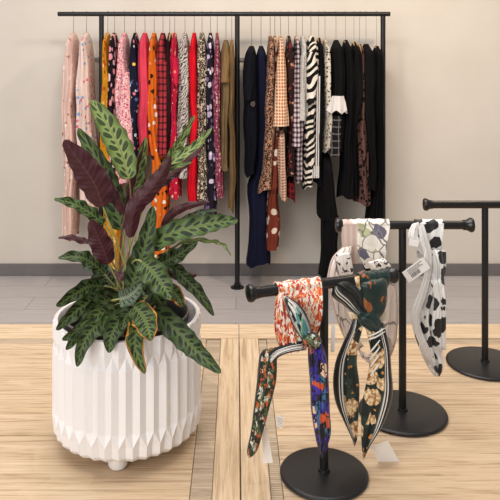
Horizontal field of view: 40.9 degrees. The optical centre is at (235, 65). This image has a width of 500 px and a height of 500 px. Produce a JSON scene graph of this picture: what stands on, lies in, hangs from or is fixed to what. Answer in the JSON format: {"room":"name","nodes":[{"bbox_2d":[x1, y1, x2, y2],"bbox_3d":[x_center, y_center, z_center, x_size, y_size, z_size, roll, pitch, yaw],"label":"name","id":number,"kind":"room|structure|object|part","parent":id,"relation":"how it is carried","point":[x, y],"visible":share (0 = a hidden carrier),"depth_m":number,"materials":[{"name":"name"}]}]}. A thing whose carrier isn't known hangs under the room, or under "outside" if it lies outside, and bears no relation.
{"room":"clothing store","nodes":[
{"label":"clothing store","id":0,"kind":"room"},
{"bbox_2d":[0,0,499,262],"bbox_3d":[0.000,-0.170,4.470,10.000,3.100,0.100,0,0,0],"label":"wall","id":1,"kind":"structure","parent":0,"point":[443,56],"depth_m":4.42,"materials":[{"name":"paint"}]},
{"bbox_2d":[0,263,499,275],"bbox_3d":[0.000,1.341,4.413,10.000,0.078,0.014,0,0,0],"label":"baseboard","id":2,"kind":"structure","parent":1,"relation":"attached to","point":[6,269],"depth_m":4.41,"materials":[{"name":"paint"}]},
{"bbox_2d":[0,276,499,324],"bbox_3d":[0.000,1.430,1.010,10.000,0.100,7.020,0,0,0],"label":"floor","id":3,"kind":"structure","parent":0,"point":[23,299],"depth_m":3.98,"materials":[{"name":"grey wood"}]},
{"bbox_2d":[57,12,390,289],"bbox_3d":[-0.075,0.521,4.170,2.066,1.718,0.084,0,0,0],"label":"clothes rack","id":4,"kind":"object","parent":3,"relation":"on","point":[237,285],"visible":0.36,"depth_m":4.16,"materials":[{"name":"black metal"}]},
{"bbox_2d":[104,11,110,39],"bbox_3d":[-0.798,-0.240,4.170,0.023,0.207,0.226,0,0,0],"label":"clothes hanger","id":5,"kind":"object","parent":4,"relation":"hanging from","point":[108,34],"visible":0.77,"depth_m":4.17,"materials":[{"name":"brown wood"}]},
{"bbox_2d":[100,33,123,269],"bbox_3d":[-0.764,0.532,4.170,0.135,1.475,0.306,0,0,0],"label":"dress","id":6,"kind":"object","parent":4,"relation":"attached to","point":[105,48],"visible":0.25,"depth_m":4.05,"materials":[{"name":"orange fabric"}]},
{"bbox_2d":[167,11,171,40],"bbox_3d":[-0.412,-0.240,4.170,0.023,0.207,0.226,0,0,0],"label":"clothes hanger","id":7,"kind":"object","parent":4,"relation":"hanging from","point":[170,35],"visible":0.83,"depth_m":4.17,"materials":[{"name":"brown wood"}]},
{"bbox_2d":[166,33,171,152],"bbox_3d":[-0.410,0.249,4.169,0.052,0.908,0.322,0,0,0],"label":"cardigan","id":8,"kind":"object","parent":7,"relation":"hanging from","point":[168,43],"visible":0.44,"depth_m":4.04,"materials":[{"name":"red fabric"}]},
{"bbox_3d":[-0.075,-0.324,4.170,2.066,0.028,0.028,0,0,0],"label":"rail","id":9,"kind":"part","parent":4,"relation":"part of","materials":[{"name":"black metal"}]},
{"bbox_2d":[230,11,233,41],"bbox_3d":[-0.026,-0.219,4.170,0.023,0.250,0.226,0,0,0],"label":"clothes hanger","id":10,"kind":"object","parent":4,"relation":"hanging from","point":[231,11],"visible":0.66,"depth_m":4.17,"materials":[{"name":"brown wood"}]},
{"bbox_2d":[228,40,235,212],"bbox_3d":[-0.025,0.368,4.170,0.053,1.059,0.321,0,0,0],"label":"trousers","id":11,"kind":"object","parent":10,"relation":"hanging from","point":[232,150],"visible":0.91,"depth_m":4.04,"materials":[{"name":"fabric"}]},
{"bbox_2d":[251,11,251,45],"bbox_3d":[0.097,-0.200,4.170,0.023,0.288,0.226,0,0,0],"label":"clothes hanger","id":12,"kind":"object","parent":4,"relation":"hanging from","point":[251,11],"visible":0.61,"depth_m":4.17,"materials":[{"name":"silver wood"}]},
{"bbox_2d":[243,46,258,177],"bbox_3d":[0.093,0.275,4.155,0.101,0.799,0.326,0,0,0],"label":"jacket","id":13,"kind":"object","parent":12,"relation":"hanging from","point":[251,111],"visible":1,"depth_m":4.04,"materials":[{"name":"fabric"}]},
{"bbox_2d":[294,11,298,39],"bbox_3d":[0.375,-0.231,4.170,0.023,0.226,0.226,0,0,0],"label":"clothes hanger","id":14,"kind":"object","parent":4,"relation":"hanging from","point":[296,11],"visible":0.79,"depth_m":4.17,"materials":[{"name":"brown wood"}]},
{"bbox_2d":[292,36,303,183],"bbox_3d":[0.385,0.275,4.155,0.076,0.923,0.327,0,0,5],"label":"shirt","id":15,"kind":"object","parent":14,"relation":"hanging from","point":[298,125],"visible":0.8,"depth_m":4.02,"materials":[{"name":"fabric"}]},
{"bbox_2d":[316,11,321,42],"bbox_3d":[0.515,-0.225,4.170,0.023,0.238,0.226,0,0,0],"label":"clothes hanger","id":16,"kind":"object","parent":4,"relation":"hanging from","point":[318,11],"visible":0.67,"depth_m":4.17,"materials":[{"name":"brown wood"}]},
{"bbox_2d":[312,38,323,186],"bbox_3d":[0.508,0.278,4.169,0.080,0.904,0.333,0,0,7],"label":"jacket","id":17,"kind":"object","parent":16,"relation":"hanging from","point":[317,176],"visible":0.72,"depth_m":4.04,"materials":[{"name":"black fabric"}]},
{"bbox_3d":[0.478,0.365,4.014,0.054,0.611,0.011,0,0,0],"label":"ribbon trim","id":18,"kind":"part","parent":17,"relation":"part of","materials":[{"name":"white fabric"}]},
{"bbox_2d":[357,11,362,53],"bbox_3d":[0.772,-0.207,4.190,0.023,0.275,0.226,0,0,0],"label":"clothes hanger","id":19,"kind":"object","parent":4,"relation":"hanging from","point":[358,45],"visible":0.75,"depth_m":4.19,"materials":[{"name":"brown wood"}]},
{"bbox_2d":[352,44,370,205],"bbox_3d":[0.779,0.356,4.191,0.100,0.988,0.306,0,0,0],"label":"dress","id":20,"kind":"object","parent":19,"relation":"hanging from","point":[364,198],"visible":0.49,"depth_m":4.06,"materials":[{"name":"fabric"}]},
{"bbox_2d":[374,11,376,47],"bbox_3d":[0.875,-0.200,4.170,0.023,0.288,0.226,0,0,0],"label":"clothes hanger","id":21,"kind":"object","parent":4,"relation":"hanging from","point":[376,11],"visible":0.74,"depth_m":4.17,"materials":[{"name":"silver wood"}]},
{"bbox_2d":[362,46,384,270],"bbox_3d":[0.849,0.577,4.171,0.116,1.403,0.302,0,0,0],"label":"dress","id":22,"kind":"object","parent":21,"relation":"hanging from","point":[374,210],"visible":0.52,"depth_m":4.04,"materials":[{"name":"black fabric"}]},
{"bbox_3d":[-1.011,-0.241,4.170,0.023,0.207,0.226,0,0,0],"label":"clothes hanger","id":23,"kind":"object","parent":4,"relation":"hanging from","visible":0},
{"bbox_2d":[61,33,79,241],"bbox_3d":[-1.024,0.436,4.170,0.083,1.284,0.307,0,0,0],"label":"blouse","id":24,"kind":"object","parent":23,"relation":"hanging from","point":[70,217],"visible":0.77,"depth_m":4.05,"materials":[{"name":"pink fabric"}]},
{"bbox_2d":[0,324,499,499],"bbox_3d":[0.050,1.130,1.618,2.400,0.500,1.335,0,0,0],"label":"display table","id":25,"kind":"object","parent":3,"relation":"on","point":[460,461],"visible":0.69,"depth_m":1.60,"materials":[{"name":"brown wood"}]},
{"bbox_3d":[-0.571,0.900,2.227,1.158,0.040,0.117,0,0,0],"label":"rail","id":26,"kind":"part","parent":25,"relation":"part of","materials":[{"name":"brown wood"}]},
{"bbox_2d":[52,296,200,470],"bbox_3d":[-0.258,0.735,1.600,0.349,0.290,0.349,0,0,0],"label":"planter","id":27,"kind":"object","parent":25,"relation":"on","point":[104,408],"visible":0.8,"depth_m":1.45,"materials":[{"name":"white ceramic"}]},
{"bbox_2d":[63,295,188,340],"bbox_3d":[-0.260,0.709,1.600,0.296,0.249,0.296,0,0,0],"label":"nursery pot","id":28,"kind":"object","parent":27,"relation":"in","point":[182,312],"visible":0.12,"depth_m":1.63,"materials":[{"name":"black plastic"}]},
{"bbox_2d":[54,100,237,373],"bbox_3d":[-0.216,0.372,1.565,0.436,0.581,0.354,0,0,0],"label":"plant","id":29,"kind":"object","parent":28,"relation":"in","point":[108,305],"visible":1,"depth_m":1.54,"materials":[{"name":"green plant"}]},
{"bbox_3d":[-0.292,0.524,1.608,0.020,0.277,0.090,0,0,-32],"label":"stem","id":30,"kind":"part","parent":29,"relation":"part of","materials":[{"name":"plant"}]},
{"bbox_3d":[-0.278,0.576,1.586,0.069,0.173,0.015,0,0,0],"label":"stem","id":31,"kind":"part","parent":29,"relation":"part of","materials":[{"name":"green plant"}]},
{"bbox_3d":[-0.268,0.495,1.565,0.088,0.334,0.012,0,0,0],"label":"stem","id":32,"kind":"part","parent":29,"relation":"part of","materials":[{"name":"plant"}]},
{"bbox_3d":[-0.265,0.560,1.565,0.067,0.205,0.006,0,0,-25],"label":"stem","id":33,"kind":"part","parent":29,"relation":"part of","materials":[{"name":"green plant"}]},
{"bbox_3d":[-0.272,0.499,1.603,0.019,0.327,0.047,0,0,21],"label":"stem","id":34,"kind":"part","parent":29,"relation":"part of","materials":[{"name":"green plant"}]},
{"bbox_3d":[-0.281,0.517,1.640,0.008,0.291,0.050,0,0,28],"label":"stem","id":35,"kind":"part","parent":29,"relation":"part of","materials":[{"name":"plant"}]},
{"bbox_3d":[-0.271,0.534,1.610,0.010,0.256,0.105,0,0,-10],"label":"stem","id":36,"kind":"part","parent":29,"relation":"part of","materials":[{"name":"green plant"}]},
{"bbox_3d":[-0.255,0.466,1.582,0.014,0.393,0.040,0,0,0],"label":"stem","id":37,"kind":"part","parent":29,"relation":"part of","materials":[{"name":"green plant"}]},
{"bbox_3d":[-0.246,0.548,1.537,0.012,0.228,0.104,0,0,-39],"label":"stem","id":38,"kind":"part","parent":29,"relation":"part of","materials":[{"name":"green plant"}]},
{"bbox_3d":[-0.248,0.481,1.655,0.084,0.362,0.174,0,0,0],"label":"stem","id":39,"kind":"part","parent":29,"relation":"part of","materials":[{"name":"green plant"}]},
{"bbox_2d":[245,266,398,499],"bbox_3d":[0.191,0.665,1.445,0.344,0.429,0.190,0,0,0],"label":"stand","id":40,"kind":"object","parent":25,"relation":"on","point":[339,475],"visible":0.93,"depth_m":1.44,"materials":[{"name":"black metal"}]},
{"bbox_3d":[0.035,0.469,1.386,0.027,0.037,0.037,0,0,-21],"label":"knob","id":41,"kind":"part","parent":40,"relation":"part of","materials":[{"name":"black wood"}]},
{"bbox_2d":[247,276,334,462],"bbox_3d":[0.117,0.650,1.403,0.190,0.395,0.117,0,0,0],"label":"scarf","id":42,"kind":"object","parent":40,"relation":"hanging from","point":[299,304],"visible":0.99,"depth_m":1.38,"materials":[{"name":"fabric"}]},
{"bbox_3d":[0.190,0.675,1.444,0.026,0.396,0.026,0,0,0],"label":"post","id":43,"kind":"part","parent":40,"relation":"part of","materials":[{"name":"black metal"}]},
{"bbox_2d":[331,268,399,461],"bbox_3d":[0.286,0.668,1.473,0.166,0.431,0.079,0,0,-18],"label":"scarf","id":44,"kind":"object","parent":40,"relation":"hanging from","point":[367,305],"visible":1,"depth_m":1.46,"materials":[{"name":"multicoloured fabric"}]},
{"bbox_2d":[368,328,384,375],"bbox_3d":[0.304,0.620,1.450,0.038,0.105,0.008,0,0,0],"label":"print","id":45,"kind":"object","parent":44,"relation":"attached to","point":[376,336],"depth_m":1.45},
{"bbox_3d":[0.347,0.469,1.503,0.027,0.037,0.037,0,0,-21],"label":"knob","id":46,"kind":"part","parent":40,"relation":"part of","materials":[{"name":"black wood"}]},
{"bbox_3d":[0.630,0.900,2.227,1.239,0.040,0.117,0,0,0],"label":"rail","id":47,"kind":"part","parent":25,"relation":"part of","materials":[{"name":"brown wood"}]},
{"bbox_2d":[335,218,474,436],"bbox_3d":[0.426,0.633,1.698,0.311,0.495,0.222,0,0,32],"label":"stand","id":48,"kind":"object","parent":25,"relation":"on","point":[410,414],"visible":0.81,"depth_m":1.69,"materials":[{"name":"black metal"}]},
{"bbox_3d":[0.265,0.403,1.700,0.027,0.037,0.037,0,0,0],"label":"knob","id":49,"kind":"part","parent":48,"relation":"part of","materials":[{"name":"black wood"}]},
{"bbox_2d":[327,218,397,362],"bbox_3d":[0.314,0.566,1.683,0.176,0.356,0.083,0,0,0],"label":"scarf","id":50,"kind":"object","parent":48,"relation":"hanging from","point":[368,238],"visible":0.83,"depth_m":1.67,"materials":[{"name":"fabric"}]},
{"bbox_3d":[0.422,0.642,1.700,0.026,0.462,0.026,0,0,0],"label":"post","id":51,"kind":"part","parent":48,"relation":"part of","materials":[{"name":"black metal"}]},
{"bbox_2d":[402,219,445,376],"bbox_3d":[0.467,0.581,1.679,0.124,0.384,0.094,0,0,0],"label":"scarf","id":52,"kind":"object","parent":48,"relation":"hanging from","point":[428,313],"visible":1,"depth_m":1.65,"materials":[{"name":"fabric"}]},
{"bbox_2d":[408,261,422,277],"bbox_3d":[0.437,0.496,1.635,0.038,0.042,0.001,0,0,0],"label":"print","id":53,"kind":"object","parent":52,"relation":"attached to","point":[420,261],"depth_m":1.63},
{"bbox_3d":[0.590,0.403,1.700,0.027,0.037,0.037,0,0,0],"label":"knob","id":54,"kind":"part","parent":48,"relation":"part of","materials":[{"name":"black wood"}]},
{"bbox_2d":[422,198,499,380],"bbox_3d":[0.736,0.635,1.980,0.323,0.489,0.222,0,0,32],"label":"stand","id":55,"kind":"object","parent":25,"relation":"on","point":[483,363],"visible":1,"depth_m":1.97,"materials":[{"name":"black metal"}]},
{"bbox_3d":[0.567,0.409,1.980,0.027,0.037,0.037,0,0,0],"label":"knob","id":56,"kind":"part","parent":55,"relation":"part of","materials":[{"name":"black wood"}]},
{"bbox_3d":[0.736,0.645,1.980,0.026,0.456,0.026,0,0,0],"label":"post","id":57,"kind":"part","parent":55,"relation":"part of","materials":[{"name":"black metal"}]},
{"bbox_3d":[0.212,-0.231,4.150,0.023,0.226,0.226,0,0,0],"label":"clothes hanger","id":58,"kind":"object","parent":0,"visible":0},
{"bbox_2d":[258,36,275,193],"bbox_3d":[0.186,0.305,4.151,0.133,0.982,0.295,0,0,0],"label":"blouse","id":59,"kind":"object","parent":58,"relation":"hanging from","point":[265,182],"visible":0.8,"depth_m":4.02,"materials":[{"name":"brown fabric"}]},
{"bbox_3d":[0.622,-0.219,4.170,0.023,0.250,0.226,0,0,0],"label":"clothes hanger","id":60,"kind":"object","parent":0,"visible":0},
{"bbox_2d":[327,40,347,156],"bbox_3d":[0.608,0.193,4.151,0.133,0.709,0.343,0,0,0],"label":"dress","id":61,"kind":"object","parent":60,"relation":"hanging from","point":[337,107],"visible":0.79,"depth_m":4.03,"materials":[{"name":"black fabric"}]},
{"bbox_3d":[0.809,-0.206,4.170,0.023,0.275,0.226,0,0,0],"label":"clothes hanger","id":62,"kind":"object","parent":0,"visible":0},
{"bbox_2d":[362,44,376,191],"bbox_3d":[0.815,0.330,4.170,0.102,0.935,0.306,0,0,0],"label":"coat","id":63,"kind":"object","parent":62,"relation":"hanging from","point":[370,70],"visible":0.69,"depth_m":4.04,"materials":[{"name":"black fabric"}]},
{"bbox_3d":[-0.756,-0.241,4.170,0.023,0.207,0.226,0,0,0],"label":"clothes hanger","id":64,"kind":"object","parent":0,"visible":0},
{"bbox_2d":[107,33,118,170],"bbox_3d":[-0.754,0.235,4.170,0.061,0.880,0.304,0,0,0],"label":"dress","id":65,"kind":"object","parent":64,"relation":"hanging from","point":[113,44],"visible":0.36,"depth_m":4.04,"materials":[{"name":"black fabric"}]},
{"bbox_3d":[-0.694,-0.241,4.170,0.023,0.207,0.226,0,0,0],"label":"clothes hanger","id":66,"kind":"object","parent":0,"visible":0},
{"bbox_2d":[114,33,133,183],"bbox_3d":[-0.685,0.269,4.154,0.141,0.949,0.330,0,0,-8],"label":"dress","id":67,"kind":"object","parent":66,"relation":"hanging from","point":[122,81],"visible":0.5,"depth_m":4.03,"materials":[{"name":"pink fabric"}]},
{"bbox_3d":[-0.625,-0.241,4.170,0.023,0.207,0.226,0,0,0],"label":"clothes hanger","id":68,"kind":"object","parent":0,"visible":0},
{"bbox_2d":[129,33,144,185],"bbox_3d":[-0.618,0.288,4.171,0.093,0.986,0.300,0,0,0],"label":"dress","id":69,"kind":"object","parent":68,"relation":"hanging from","point":[133,59],"visible":0.48,"depth_m":4.04,"materials":[{"name":"fabric"}]},
{"bbox_3d":[-0.509,-0.241,4.170,0.023,0.207,0.226,0,0,0],"label":"clothes hanger","id":70,"kind":"object","parent":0,"visible":0},
{"bbox_2d":[148,33,170,257],"bbox_3d":[-0.478,0.506,4.170,0.135,1.422,0.307,0,0,0],"label":"dress","id":71,"kind":"object","parent":70,"relation":"hanging from","point":[161,202],"visible":0.59,"depth_m":4.04,"materials":[{"name":"orange fabric"}]},
{"bbox_3d":[-0.381,-0.241,4.170,0.023,0.207,0.226,0,0,0],"label":"clothes hanger","id":72,"kind":"object","parent":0,"visible":0},
{"bbox_2d":[169,33,181,199],"bbox_3d":[-0.377,0.312,4.157,0.076,1.036,0.330,0,0,0],"label":"dress","id":73,"kind":"object","parent":72,"relation":"hanging from","point":[175,189],"visible":0.69,"depth_m":4.04,"materials":[{"name":"red fabric"}]},
{"bbox_3d":[-0.317,-0.241,4.170,0.023,0.207,0.226,0,0,0],"label":"clothes hanger","id":74,"kind":"object","parent":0,"visible":0},
{"bbox_2d":[177,33,190,178],"bbox_3d":[-0.324,0.251,4.168,0.099,0.913,0.301,0,0,0],"label":"dress","id":75,"kind":"object","parent":74,"relation":"hanging from","point":[184,116],"visible":0.52,"depth_m":4.04,"materials":[{"name":"white fabric"}]},
{"bbox_3d":[-0.260,-0.241,4.170,0.023,0.207,0.226,0,0,0],"label":"clothes hanger","id":76,"kind":"object","parent":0,"visible":0},
{"bbox_2d":[187,33,197,209],"bbox_3d":[-0.261,0.344,4.170,0.079,1.098,0.309,0,0,0],"label":"dress","id":77,"kind":"object","parent":76,"relation":"hanging from","point":[193,77],"visible":0.62,"depth_m":4.04,"materials":[{"name":"red fabric"}]},
{"bbox_3d":[-0.212,-0.241,4.170,0.023,0.207,0.226,0,0,0],"label":"clothes hanger","id":78,"kind":"object","parent":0,"visible":0},
{"bbox_2d":[196,33,207,200],"bbox_3d":[-0.204,0.328,4.169,0.087,1.067,0.306,0,0,0],"label":"dress","id":79,"kind":"object","parent":78,"relation":"hanging from","point":[202,156],"visible":0.7,"depth_m":4.04,"materials":[{"name":"multicoloured fabric"}]},
{"bbox_3d":[-0.159,-0.241,4.170,0.023,0.207,0.226,0,0,0],"label":"clothes hanger","id":80,"kind":"object","parent":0,"visible":0},
{"bbox_2d":[204,33,216,214],"bbox_3d":[-0.160,0.378,4.169,0.101,1.167,0.301,0,0,0],"label":"dress","id":81,"kind":"object","parent":80,"relation":"hanging from","point":[211,183],"visible":0.66,"depth_m":4.04,"materials":[{"name":"black fabric"}]},
{"bbox_3d":[-0.117,-0.241,4.170,0.023,0.207,0.226,0,0,0],"label":"clothes hanger","id":82,"kind":"object","parent":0,"visible":0},
{"bbox_2d":[213,33,224,199],"bbox_3d":[-0.109,0.309,4.170,0.077,1.030,0.305,0,0,0],"label":"dress","id":83,"kind":"object","parent":82,"relation":"hanging from","point":[219,174],"visible":0.84,"depth_m":4.04,"materials":[{"name":"fabric"}]},
{"bbox_3d":[0.156,-0.200,4.190,0.023,0.287,0.226,0,0,0],"label":"clothes hanger","id":84,"kind":"object","parent":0,"visible":0},
{"bbox_2d":[246,46,270,267],"bbox_3d":[0.139,0.564,4.190,0.154,1.378,0.295,0,0,0],"label":"dress","id":85,"kind":"object","parent":84,"relation":"hanging from","point":[257,252],"visible":0.61,"depth_m":4.06,"materials":[{"name":"blue fabric"}]},
{"bbox_3d":[0.242,-0.231,4.180,0.023,0.225,0.226,0,0,0],"label":"clothes hanger","id":86,"kind":"object","parent":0,"visible":0},
{"bbox_2d":[266,36,279,250],"bbox_3d":[0.223,0.479,4.181,0.104,1.332,0.317,0,0,0],"label":"dress","id":87,"kind":"object","parent":86,"relation":"hanging from","point":[273,214],"visible":0.51,"depth_m":4.05,"materials":[{"name":"brown fabric"}]},
{"bbox_3d":[0.327,-0.231,4.170,0.023,0.226,0.226,0,0,0],"label":"clothes hanger","id":88,"kind":"object","parent":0,"visible":0},
{"bbox_2d":[285,36,295,176],"bbox_3d":[0.340,0.258,4.172,0.077,0.889,0.300,0,0,0],"label":"dress","id":89,"kind":"object","parent":88,"relation":"hanging from","point":[290,151],"visible":0.73,"depth_m":4.04,"materials":[{"name":"brown fabric"}]},
{"bbox_2d":[286,176,294,202],"bbox_3d":[0.338,0.760,4.170,0.055,0.139,0.297,0,0,0],"label":"skirt","id":90,"kind":"object","parent":89,"relation":"hanging from","point":[290,181],"visible":0.73,"depth_m":4.06,"materials":[{"name":"red fabric"}]},
{"bbox_3d":[0.465,-0.231,4.150,0.023,0.226,0.226,0,0,0],"label":"clothes hanger","id":91,"kind":"object","parent":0,"visible":0},
{"bbox_2d":[301,36,318,189],"bbox_3d":[0.455,0.283,4.136,0.101,0.938,0.327,0,0,0],"label":"dress","id":92,"kind":"object","parent":91,"relation":"hanging from","point":[309,135],"visible":0.81,"depth_m":4.01,"materials":[{"name":"fabric"}]},
{"bbox_3d":[0.734,-0.213,4.170,0.023,0.263,0.226,0,0,0],"label":"clothes hanger","id":93,"kind":"object","parent":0,"visible":0},
{"bbox_2d":[351,42,362,197],"bbox_3d":[0.738,0.329,4.170,0.080,0.957,0.332,0,0,0],"label":"cardigan","id":94,"kind":"object","parent":93,"relation":"hanging from","point":[357,59],"visible":0.53,"depth_m":4.04,"materials":[{"name":"black fabric"}]},
{"bbox_3d":[0.554,-0.219,4.170,0.023,0.250,0.226,0,0,0],"label":"clothes hanger","id":95,"kind":"object","parent":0,"visible":0},
{"bbox_2d":[322,40,332,152],"bbox_3d":[0.561,0.194,4.169,0.064,0.712,0.293,0,0,0],"label":"dress","id":96,"kind":"object","parent":95,"relation":"hanging from","point":[327,117],"visible":0.67,"depth_m":4.04,"materials":[{"name":"beige fabric"}]},
{"bbox_2d":[316,152,338,277],"bbox_3d":[0.569,0.936,4.170,0.128,0.802,0.301,0,0,0],"label":"trousers","id":97,"kind":"object","parent":96,"relation":"hanging from","point":[326,207],"visible":0.77,"depth_m":4.05,"materials":[{"name":"black fabric"}]},
{"bbox_3d":[0.681,-0.219,4.170,0.023,0.250,0.226,0,0,0],"label":"clothes hanger","id":98,"kind":"object","parent":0,"visible":0},
{"bbox_2d":[336,40,353,198],"bbox_3d":[0.677,0.335,4.170,0.094,0.994,0.305,0,0,0],"label":"dress","id":99,"kind":"object","parent":98,"relation":"hanging from","point":[345,183],"visible":0.75,"depth_m":4.05,"materials":[{"name":"black fabric"}]},
{"bbox_3d":[-0.062,-0.219,4.170,0.023,0.250,0.226,0,0,0],"label":"clothes hanger","id":100,"kind":"object","parent":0,"visible":0},
{"bbox_2d":[220,40,229,170],"bbox_3d":[-0.067,0.238,4.157,0.076,0.799,0.329,0,0,0],"label":"jacket","id":101,"kind":"object","parent":100,"relation":"hanging from","point":[225,79],"visible":0.88,"depth_m":4.04,"materials":[{"name":"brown fabric"}]},
{"bbox_3d":[0.274,-0.230,4.130,0.023,0.227,0.226,0,0,0],"label":"clothes hanger","id":102,"kind":"object","parent":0,"visible":0},
{"bbox_2d":[273,36,288,126],"bbox_3d":[0.276,0.101,4.117,0.101,0.572,0.330,0,0,4],"label":"jumper","id":103,"kind":"object","parent":102,"relation":"hanging from","point":[281,114],"visible":0.88,"depth_m":3.98,"materials":[{"name":"beige fabric"}]},
{"bbox_2d":[277,128,286,200],"bbox_3d":[0.278,0.606,4.130,0.063,0.447,0.298,0,0,0],"label":"skirt","id":104,"kind":"object","parent":103,"relation":"hanging from","point":[281,165],"visible":0.77,"depth_m":4.00,"materials":[{"name":"beige fabric"}]},
{"bbox_3d":[-0.566,-0.241,4.170,0.023,0.207,0.226,0,0,0],"label":"clothes hanger","id":105,"kind":"object","parent":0,"visible":0},
{"bbox_2d":[137,33,149,155],"bbox_3d":[-0.562,0.172,4.170,0.089,0.754,0.304,0,0,0],"label":"shirt","id":106,"kind":"object","parent":105,"relation":"hanging from","point":[143,50],"visible":0.64,"depth_m":4.04,"materials":[{"name":"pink fabric"}]},
{"bbox_3d":[-0.454,-0.241,4.170,0.023,0.207,0.226,0,0,0],"label":"clothes hanger","id":107,"kind":"object","parent":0,"visible":0},
{"bbox_2d":[156,33,166,156],"bbox_3d":[-0.452,0.172,4.156,0.090,0.754,0.326,0,0,0],"label":"shirt","id":108,"kind":"object","parent":107,"relation":"hanging from","point":[161,62],"visible":0.74,"depth_m":4.02,"materials":[{"name":"red fabric"}]},
{"bbox_3d":[-0.931,-0.241,4.170,0.023,0.207,0.226,0,0,0],"label":"clothes hanger","id":109,"kind":"object","parent":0,"visible":0},
{"bbox_2d":[76,33,98,207],"bbox_3d":[-0.919,0.343,4.169,0.129,1.097,0.302,0,0,0],"label":"garment","id":110,"kind":"object","parent":109,"relation":"hanging from","point":[85,77],"visible":0.58,"depth_m":4.05,"materials":[{"name":"pink fabric"}]},
{"bbox_3d":[0.413,-0.231,4.170,0.023,0.226,0.226,0,0,0],"label":"clothes hanger","id":111,"kind":"object","parent":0,"visible":0},
{"bbox_2d":[299,36,307,124],"bbox_3d":[0.415,0.083,4.155,0.068,0.540,0.327,0,0,5],"label":"hanging garment","id":112,"kind":"object","parent":111,"relation":"hanging from","point":[303,50],"visible":0.77,"depth_m":4.02,"materials":[{"name":"white fabric"}]}
]}

